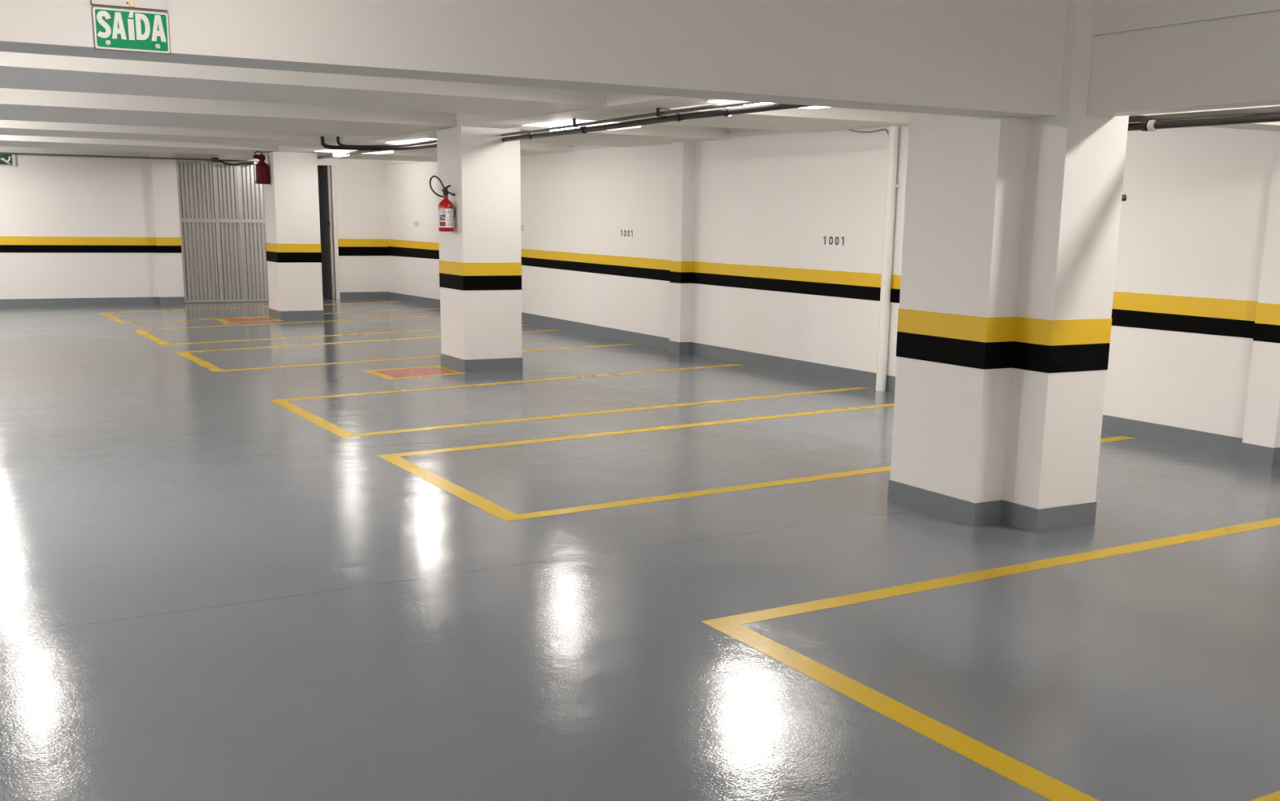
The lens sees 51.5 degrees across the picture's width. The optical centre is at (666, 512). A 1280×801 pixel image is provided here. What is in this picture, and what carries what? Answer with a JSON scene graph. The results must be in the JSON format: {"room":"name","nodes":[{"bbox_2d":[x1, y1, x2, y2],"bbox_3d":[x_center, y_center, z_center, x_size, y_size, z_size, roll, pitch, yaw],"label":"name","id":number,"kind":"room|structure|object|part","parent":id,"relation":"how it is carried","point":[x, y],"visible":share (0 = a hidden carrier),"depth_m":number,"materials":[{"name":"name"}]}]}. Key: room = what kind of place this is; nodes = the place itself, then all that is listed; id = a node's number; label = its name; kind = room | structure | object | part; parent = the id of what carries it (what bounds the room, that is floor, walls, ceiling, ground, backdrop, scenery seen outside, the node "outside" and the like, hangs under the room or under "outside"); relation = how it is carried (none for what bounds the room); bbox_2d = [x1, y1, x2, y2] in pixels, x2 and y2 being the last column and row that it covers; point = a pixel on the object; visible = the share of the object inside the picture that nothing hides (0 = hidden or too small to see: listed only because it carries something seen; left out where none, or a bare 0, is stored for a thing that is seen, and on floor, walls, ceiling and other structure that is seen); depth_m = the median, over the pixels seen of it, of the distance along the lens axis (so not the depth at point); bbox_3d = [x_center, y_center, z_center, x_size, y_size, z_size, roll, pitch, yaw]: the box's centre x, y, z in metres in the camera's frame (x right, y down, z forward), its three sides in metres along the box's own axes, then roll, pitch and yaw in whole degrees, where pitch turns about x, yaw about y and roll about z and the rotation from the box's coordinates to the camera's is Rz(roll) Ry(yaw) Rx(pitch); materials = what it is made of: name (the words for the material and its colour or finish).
{"room":"parking garage","nodes":[
{"label":"parking garage","id":0,"kind":"room"},
{"bbox_2d":[0,146,259,298],"bbox_3d":[-12.403,-4.674,20.932,12.750,2.860,0.750,-6,14,-29],"label":"wall","id":1,"kind":"structure","parent":0,"point":[41,195],"depth_m":22.17,"materials":[{"name":"white paint"}]},
{"bbox_2d":[0,153,15,165],"bbox_3d":[-10.748,-5.655,21.291,0.560,0.180,0.063,-6,14,-29],"label":"exit sign","id":2,"kind":"object","parent":1,"relation":"attached to","point":[5,159],"visible":1,"depth_m":21.35,"materials":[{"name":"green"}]},
{"bbox_3d":[-10.752,-5.652,21.261,0.502,0.162,0.010,-6,14,-29],"label":"green panel","id":3,"kind":"part","parent":2,"relation":"part of","materials":[{"name":"green plastic"}]},
{"bbox_2d":[0,235,181,245],"bbox_3d":[-13.076,-4.155,20.261,10.830,0.138,0.085,-6,14,-29],"label":"trim","id":4,"kind":"structure","parent":1,"relation":"attached to","point":[4,240],"depth_m":22.24,"materials":[{"name":"yellow paint"}]},
{"bbox_2d":[0,244,182,253],"bbox_3d":[-13.078,-4.027,20.290,10.830,0.124,0.085,-6,14,-29],"label":"trim","id":5,"kind":"structure","parent":1,"relation":"attached to","point":[3,248],"depth_m":22.24,"materials":[{"name":"black paint"}]},
{"bbox_2d":[0,297,184,306],"bbox_3d":[-13.091,-3.179,20.477,10.830,0.118,0.088,-6,14,-29],"label":"baseboard","id":6,"kind":"structure","parent":1,"relation":"attached to","point":[113,300],"depth_m":22.41,"materials":[{"name":"grey paint"}]},
{"bbox_2d":[0,151,259,162],"bbox_3d":[-12.380,-5.567,20.317,12.360,0.023,0.128,-6,14,-29],"label":"pipe","id":7,"kind":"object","parent":1,"relation":"attached to","point":[0,152],"depth_m":22.12,"materials":[{"name":"grey metal"}]},
{"bbox_2d":[175,159,268,303],"bbox_3d":[-7.742,-4.907,23.305,1.530,2.430,0.090,-6,14,-29],"label":"door","id":8,"kind":"structure","parent":1,"relation":"in","point":[221,206],"depth_m":23.29,"materials":[{"name":"metal"}]},
{"bbox_2d":[211,157,258,165],"bbox_3d":[-7.467,-6.067,23.015,0.792,0.121,0.135,-3,13,-19],"label":"hose","id":9,"kind":"object","parent":1,"relation":"attached to","point":[255,162],"visible":0.94,"depth_m":22.98,"materials":[{"name":"black rubber"}]},
{"bbox_3d":[-7.408,-6.054,23.027,0.680,0.093,0.057,-6,14,-27],"label":"arm","id":10,"kind":"part","parent":9,"relation":"part of","materials":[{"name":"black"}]},
{"bbox_2d":[317,158,389,292],"bbox_3d":[-6.078,-5.456,24.904,2.250,2.860,0.300,-6,14,-29],"label":"wall","id":11,"kind":"structure","parent":0,"point":[361,184],"depth_m":24.94,"materials":[{"name":"white paint"}]},
{"bbox_2d":[317,164,340,298],"bbox_3d":[-6.431,-5.292,25.108,0.165,2.440,0.970,-6,14,-29],"label":"door","id":12,"kind":"structure","parent":11,"relation":"in","point":[326,175],"depth_m":24.84,"materials":[{"name":"black metal"}]},
{"bbox_3d":[-6.491,-5.278,25.099,0.010,0.035,0.910,-6,14,-29],"label":"rail","id":13,"kind":"part","parent":12,"relation":"part of","materials":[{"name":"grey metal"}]},
{"bbox_2d":[337,246,387,255],"bbox_3d":[-5.718,-4.922,25.062,0.965,0.170,0.005,-6,14,-29],"label":"trim","id":14,"kind":"structure","parent":11,"relation":"attached to","point":[343,251],"depth_m":25.06,"materials":[{"name":"black paint"}]},
{"bbox_2d":[337,238,387,246],"bbox_3d":[-5.715,-5.075,25.028,0.965,0.144,0.005,-6,14,-29],"label":"trim","id":15,"kind":"structure","parent":11,"relation":"attached to","point":[341,242],"depth_m":25.02,"materials":[{"name":"yellow paint"}]},
{"bbox_2d":[339,291,389,298],"bbox_3d":[-5.729,-4.122,25.238,0.959,0.122,0.008,-6,14,-29],"label":"baseboard","id":16,"kind":"structure","parent":11,"relation":"attached to","point":[372,294],"depth_m":25.23,"materials":[{"name":"grey paint"}]},
{"bbox_2d":[0,296,1279,800],"bbox_3d":[-4.492,-0.541,9.949,15.000,0.201,34.500,-6,14,-29],"label":"floor","id":17,"kind":"structure","parent":0,"point":[210,590],"depth_m":5.80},
{"bbox_2d":[98,301,438,323],"bbox_3d":[-6.367,-3.286,21.711,6.073,0.002,2.124,-11,17,-44],"label":"bay marking","id":18,"kind":"object","parent":17,"relation":"on","point":[106,314],"visible":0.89,"depth_m":21.07,"materials":[{"name":"yellow paint"}]},
{"bbox_2d":[262,151,324,319],"bbox_3d":[-5.665,-4.181,20.151,0.662,2.446,0.702,-6,14,-29],"label":"concrete pillar","id":19,"kind":"structure","parent":17,"relation":"on","point":[291,198],"depth_m":19.88,"materials":[{"name":"white paint"}]},
{"bbox_2d":[253,151,270,184],"bbox_3d":[-5.976,-5.091,19.634,0.220,0.471,0.196,-6,14,-29],"label":"fire extinguisher","id":20,"kind":"object","parent":19,"relation":"attached to","point":[262,169],"visible":1,"depth_m":19.58,"materials":[{"name":"red metal"}]},
{"bbox_3d":[-5.683,-3.051,20.402,0.662,0.130,0.702,-6,14,-29],"label":"skirting","id":21,"kind":"part","parent":19,"relation":"part of","materials":[{"name":"grey paint"}]},
{"bbox_2d":[132,315,528,345],"bbox_3d":[-4.632,-2.624,18.853,6.163,0.002,2.285,-11,17,-43],"label":"bay marking","id":22,"kind":"object","parent":17,"relation":"on","point":[142,332],"visible":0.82,"depth_m":17.79,"materials":[{"name":"yellow paint"}]},
{"bbox_2d":[175,329,633,372],"bbox_3d":[-3.085,-2.019,16.242,6.023,0.002,2.383,-10,16,-40],"label":"bay marking","id":23,"kind":"object","parent":17,"relation":"on","point":[186,354],"visible":0.89,"depth_m":15.06,"materials":[{"name":"yellow paint"}]},
{"bbox_2d":[436,126,522,373],"bbox_3d":[-1.949,-2.730,13.883,0.649,2.446,0.702,-6,14,-29],"label":"concrete pillar","id":24,"kind":"structure","parent":17,"relation":"on","point":[480,264],"depth_m":13.61,"materials":[{"name":"white paint"}]},
{"bbox_2d":[429,175,456,231],"bbox_3d":[-2.253,-3.123,13.447,0.240,0.550,0.164,-6,14,-29],"label":"fire extinguisher","id":25,"kind":"object","parent":24,"relation":"attached to","point":[446,211],"visible":1,"depth_m":13.42,"materials":[{"name":"red metal"}]},
{"bbox_3d":[-1.967,-1.601,14.134,0.649,0.133,0.702,-6,14,-29],"label":"skirting","id":26,"kind":"part","parent":24,"relation":"part of","materials":[{"name":"grey paint"}]},
{"bbox_2d":[269,364,871,437],"bbox_3d":[-0.763,-1.104,12.290,5.838,0.002,2.338,-9,16,-37],"label":"bay marking","id":27,"kind":"object","parent":17,"relation":"on","point":[339,431],"visible":1,"depth_m":11.41,"materials":[{"name":"yellow paint"}]},
{"bbox_2d":[377,403,1136,521],"bbox_3d":[0.791,-0.492,9.647,5.704,0.002,2.359,-8,15,-35],"label":"bay marking","id":28,"kind":"object","parent":17,"relation":"on","point":[468,495],"visible":0.82,"depth_m":8.33,"materials":[{"name":"yellow paint"}]},
{"bbox_2d":[702,517,1279,800],"bbox_3d":[3.022,0.384,5.863,5.471,0.002,2.610,-6,14,-29],"label":"bay marking","id":29,"kind":"object","parent":17,"relation":"on","point":[1032,779],"visible":1,"depth_m":4.99,"materials":[{"name":"yellow paint"}]},
{"bbox_2d":[887,0,1128,533],"bbox_3d":[1.862,-1.367,7.209,0.694,2.799,0.988,-6,14,-29],"label":"concrete pillar","id":30,"kind":"structure","parent":17,"relation":"on","point":[1011,232],"depth_m":7.00,"materials":[{"name":"white paint"}]},
{"bbox_3d":[1.842,-0.063,7.499,0.694,0.127,0.988,-6,14,-29],"label":"skirting","id":31,"kind":"part","parent":30,"relation":"part of","materials":[{"name":"grey paint"}]},
{"bbox_2d":[1121,194,1126,200],"bbox_3d":[2.362,-1.634,6.903,0.060,0.035,0.033,-1,13,-8],"label":"camera","id":32,"kind":"object","parent":30,"relation":"attached to","point":[1123,196],"visible":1,"depth_m":6.89,"materials":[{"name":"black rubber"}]},
{"bbox_2d":[385,122,1279,448],"bbox_3d":[2.631,-2.432,11.915,0.560,2.860,31.500,-6,14,-29],"label":"wall","id":33,"kind":"structure","parent":0,"point":[1200,214],"depth_m":13.48,"materials":[{"name":"white paint"}]},
{"bbox_2d":[382,130,799,164],"bbox_3d":[2.450,-3.443,11.576,0.217,0.025,31.500,-6,14,-29],"label":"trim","id":34,"kind":"structure","parent":33,"relation":"attached to","point":[771,131],"depth_m":14.59,"materials":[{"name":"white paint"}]},
{"bbox_2d":[620,230,632,236],"bbox_3d":[-0.508,-3.576,17.037,0.002,0.082,0.320,-6,14,-29],"label":"number","id":35,"kind":"object","parent":33,"relation":"attached to","point":[621,230],"visible":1,"depth_m":17.05,"materials":[{"name":"grey paint"}]},
{"bbox_2d":[822,235,844,245],"bbox_3d":[1.677,-2.721,13.310,0.002,0.083,0.346,-6,14,-29],"label":"number","id":36,"kind":"object","parent":33,"relation":"attached to","point":[824,237],"visible":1,"depth_m":13.28,"materials":[{"name":"grey paint"}]},
{"bbox_2d":[387,239,1279,324],"bbox_3d":[2.450,-2.025,11.904,0.165,0.154,31.500,-6,14,-29],"label":"yellow wall stripe","id":37,"kind":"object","parent":33,"relation":"attached to","point":[1248,310],"depth_m":13.20,"materials":[{"name":"yellow paint"}]},
{"bbox_2d":[387,246,1279,342],"bbox_3d":[2.448,-1.887,11.935,0.165,0.182,31.500,-6,14,-29],"label":"black wall stripe","id":38,"kind":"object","parent":33,"relation":"attached to","point":[1122,317],"depth_m":13.49,"materials":[{"name":"black paint"}]},
{"bbox_2d":[389,292,1279,466],"bbox_3d":[2.434,-1.094,12.110,0.168,0.157,31.500,-6,14,-29],"label":"baseboard","id":39,"kind":"structure","parent":33,"relation":"attached to","point":[1246,452],"depth_m":13.63,"materials":[{"name":"grey paint"}]},
{"bbox_2d":[848,128,888,134],"bbox_3d":[1.910,-3.595,12.639,0.021,0.158,0.767,-5,14,-27],"label":"loose cable","id":40,"kind":"object","parent":33,"relation":"attached to","point":[880,129],"visible":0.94,"depth_m":12.55,"materials":[{"name":"grey plastic"}]},
{"bbox_2d":[875,125,900,391],"bbox_3d":[2.090,-2.368,12.524,0.116,2.453,0.110,-6,14,-29],"label":"drainpipe","id":41,"kind":"object","parent":33,"relation":"attached to","point":[893,132],"visible":1,"depth_m":12.48,"materials":[{"name":"white plastic"}]},
{"bbox_3d":[-4.447,-3.395,9.315,15.000,0.450,34.500,-6,14,-29],"label":"ceiling","id":42,"kind":"structure","parent":0,"visible":0},
{"bbox_2d":[0,134,279,155],"bbox_3d":[-11.154,-4.992,17.394,11.530,0.145,2.050,-6,14,-29],"label":"beam","id":43,"kind":"structure","parent":42,"relation":"attached to","point":[6,140],"depth_m":18.80,"materials":[{"name":"white paint"}]},
{"bbox_2d":[0,120,342,146],"bbox_3d":[-9.467,-4.327,14.518,11.530,0.145,1.650,-6,14,-29],"label":"beam","id":44,"kind":"structure","parent":42,"relation":"attached to","point":[11,127],"depth_m":15.93,"materials":[{"name":"white paint"}]},
{"bbox_2d":[0,88,456,136],"bbox_3d":[-7.738,-3.644,11.570,11.530,0.145,2.560,-6,14,-29],"label":"beam","id":45,"kind":"structure","parent":42,"relation":"attached to","point":[15,104],"depth_m":12.63,"materials":[{"name":"white paint"}]},
{"bbox_2d":[0,51,606,116],"bbox_3d":[-5.749,-2.859,8.178,11.530,0.145,2.060,-6,14,-29],"label":"beam","id":46,"kind":"structure","parent":42,"relation":"attached to","point":[27,71],"depth_m":9.63,"materials":[{"name":"white paint"}]},
{"bbox_2d":[314,149,393,156],"bbox_3d":[-4.490,-5.225,19.092,0.980,0.222,0.620,-6,14,-29],"label":"ceiling light","id":47,"kind":"object","parent":42,"relation":"attached to","point":[336,153],"visible":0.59,"depth_m":18.98,"materials":[{"name":"white plastic"}]},
{"bbox_3d":[-4.638,-5.115,18.948,0.100,0.066,0.460,-6,14,-29],"label":"light panel","id":48,"kind":"part","parent":47,"relation":"part of","materials":[{"name":"white plastic"}]},
{"bbox_2d":[314,149,393,154],"bbox_3d":[-4.490,-5.194,19.099,0.980,0.036,0.620,-6,14,-29],"label":"diffuser","id":49,"kind":"object","parent":47,"relation":"attached to","point":[335,151],"depth_m":18.99,"materials":[{"name":"white plastic"}]},
{"bbox_2d":[313,150,437,161],"bbox_3d":[-4.545,-5.699,21.048,2.700,0.145,2.150,-6,14,-29],"label":"beam","id":50,"kind":"structure","parent":42,"relation":"attached to","point":[397,155],"depth_m":20.68,"materials":[{"name":"white paint"}]},
{"bbox_2d":[320,136,436,151],"bbox_3d":[-2.842,-4.327,15.474,3.250,0.155,0.708,13,17,42],"label":"pipe","id":51,"kind":"object","parent":42,"relation":"attached to","point":[322,138],"visible":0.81,"depth_m":16.34,"materials":[{"name":"black plastic"}]},
{"bbox_2d":[386,138,436,143],"bbox_3d":[-2.885,-4.600,16.395,0.980,0.222,0.620,-6,14,-29],"label":"ceiling light","id":52,"kind":"object","parent":42,"relation":"attached to","point":[420,140],"visible":0.17,"depth_m":16.05,"materials":[{"name":"white plastic"}]},
{"bbox_2d":[217,92,715,160],"bbox_3d":[-2.823,-4.323,14.994,0.470,0.153,19.140,-6,14,-29],"label":"beam","id":53,"kind":"structure","parent":42,"relation":"attached to","point":[617,104],"depth_m":12.18,"materials":[{"name":"white paint"}]},
{"bbox_2d":[336,136,436,148],"bbox_3d":[-2.812,-4.321,15.389,0.542,0.128,3.088,-10,17,-42],"label":"pipe","id":54,"kind":"object","parent":53,"relation":"attached to","point":[339,143],"visible":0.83,"depth_m":16.31,"materials":[{"name":"black"}]},
{"bbox_2d":[573,118,581,127],"bbox_3d":[-0.782,-3.490,11.915,0.105,0.075,0.040,-6,14,-29],"label":"bracket","id":55,"kind":"object","parent":53,"relation":"attached to","point":[574,119],"visible":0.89,"depth_m":11.88,"materials":[{"name":"black"}]},
{"bbox_2d":[500,101,760,136],"bbox_3d":[0.037,-3.151,10.506,0.026,0.059,6.970,-6,14,-29],"label":"conduit pipe","id":56,"kind":"object","parent":53,"relation":"attached to","point":[741,103],"visible":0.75,"depth_m":10.95,"materials":[{"name":"grey metal"}]},
{"bbox_2d":[656,107,670,116],"bbox_3d":[-0.023,-3.196,10.620,0.105,0.062,0.040,-6,14,-29],"label":"bracket","id":57,"kind":"object","parent":53,"relation":"attached to","point":[658,109],"visible":0.93,"depth_m":10.60,"materials":[{"name":"black metal"}]},
{"bbox_2d":[501,103,810,142],"bbox_3d":[0.054,-3.110,10.525,0.063,0.090,6.970,-6,14,-29],"label":"pipe","id":58,"kind":"object","parent":57,"relation":"attached to","point":[726,112],"visible":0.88,"depth_m":10.62,"materials":[{"name":"black"}]},
{"bbox_2d":[373,142,573,155],"bbox_3d":[-2.858,-5.034,18.172,2.700,0.145,1.750,-6,14,-29],"label":"beam","id":59,"kind":"structure","parent":42,"relation":"attached to","point":[526,148],"depth_m":18.00,"materials":[{"name":"white paint"}]},
{"bbox_2d":[317,150,380,159],"bbox_3d":[-4.256,-4.949,18.288,0.054,0.059,3.900,-6,14,-29],"label":"pipe","id":60,"kind":"object","parent":59,"relation":"attached to","point":[356,152],"visible":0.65,"depth_m":18.49,"materials":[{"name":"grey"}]},
{"bbox_2d":[0,0,1066,117],"bbox_3d":[-3.162,-1.793,3.867,11.617,0.675,0.338,-6,14,-29],"label":"beam","id":61,"kind":"structure","parent":42,"relation":"attached to","point":[970,58],"depth_m":5.47,"materials":[{"name":"white paint"}]},
{"bbox_2d":[89,0,168,11],"bbox_3d":[-1.804,-1.797,4.452,0.246,0.203,0.019,-6,14,-29],"label":"emergency light","id":62,"kind":"object","parent":61,"relation":"attached to","point":[152,5],"visible":1,"depth_m":4.48,"materials":[{"name":"grey plastic"}]},
{"bbox_2d":[91,5,170,54],"bbox_3d":[-1.807,-1.629,4.492,0.244,0.137,0.014,-6,14,-29],"label":"exit sign","id":63,"kind":"object","parent":61,"relation":"attached to","point":[119,29],"visible":1,"depth_m":4.49,"materials":[{"name":"green plastic"}]},
{"bbox_2d":[707,99,740,102],"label":"ceiling light","id":64,"kind":"object","parent":61,"relation":"attached to","point":[717,100],"depth_m":9.82,"materials":[{"name":"white plastic"}]},
{"bbox_2d":[426,121,729,146],"bbox_3d":[-1.075,-4.330,15.131,2.700,0.145,2.440,-6,14,-29],"label":"beam","id":65,"kind":"structure","parent":42,"relation":"attached to","point":[651,134],"depth_m":14.68,"materials":[{"name":"white paint"}]},
{"bbox_2d":[522,120,640,131],"bbox_3d":[-0.818,-3.775,12.833,0.980,0.222,0.620,-6,14,-29],"label":"ceiling light","id":66,"kind":"object","parent":42,"relation":"attached to","point":[548,124],"visible":0.38,"depth_m":12.62,"materials":[{"name":"white plastic"}]},
{"bbox_3d":[-0.967,-3.666,12.688,0.100,0.066,0.460,-6,14,-29],"label":"light panel","id":67,"kind":"part","parent":66,"relation":"part of","materials":[{"name":"white plastic"}]},
{"bbox_2d":[579,102,909,133],"bbox_3d":[0.741,-3.613,12.035,2.700,0.145,1.680,-6,14,-29],"label":"beam","id":68,"kind":"structure","parent":42,"relation":"attached to","point":[831,118],"depth_m":11.83,"materials":[{"name":"white paint"}]},
{"bbox_2d":[801,106,829,108],"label":"ceiling light","id":69,"kind":"object","parent":68,"relation":"attached to","point":[811,107],"depth_m":10.21,"materials":[{"name":"white plastic"}]},
{"bbox_2d":[743,102,773,106],"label":"ceiling light","id":70,"kind":"object","parent":42,"relation":"attached to","point":[753,104],"depth_m":9.73,"materials":[{"name":"white plastic"}]},
{"bbox_3d":[0.735,-2.977,9.708,0.100,0.066,0.460,-6,14,-29],"label":"light panel","id":71,"kind":"part","parent":70,"relation":"part of","materials":[{"name":"white plastic"}]},
{"bbox_2d":[1086,0,1279,116],"bbox_3d":[5.033,-1.199,1.760,0.200,0.668,11.453,-6,14,-29],"label":"beam","id":72,"kind":"structure","parent":42,"relation":"attached to","point":[1148,56],"depth_m":6.12,"materials":[{"name":"white paint"}]},
{"bbox_2d":[1128,104,1279,131],"bbox_3d":[3.401,-2.524,7.552,2.658,0.644,0.330,-6,14,-29],"label":"beam","id":73,"kind":"structure","parent":42,"relation":"attached to","point":[1273,126],"depth_m":7.45,"materials":[{"name":"white paint"}]},
{"bbox_2d":[1128,106,1279,131],"bbox_3d":[5.011,-1.025,2.613,0.058,0.081,10.850,-6,14,-29],"label":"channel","id":74,"kind":"object","parent":73,"relation":"attached to","point":[1151,119],"visible":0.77,"depth_m":6.61,"materials":[{"name":"grey metal"}]},
{"bbox_2d":[1127,113,1279,131],"bbox_3d":[5.011,-1.016,2.615,0.050,0.055,10.850,-6,14,-29],"label":"pipe","id":75,"kind":"object","parent":74,"relation":"attached to","point":[1269,117],"visible":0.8,"depth_m":6.56,"materials":[{"name":"black"}]}
]}

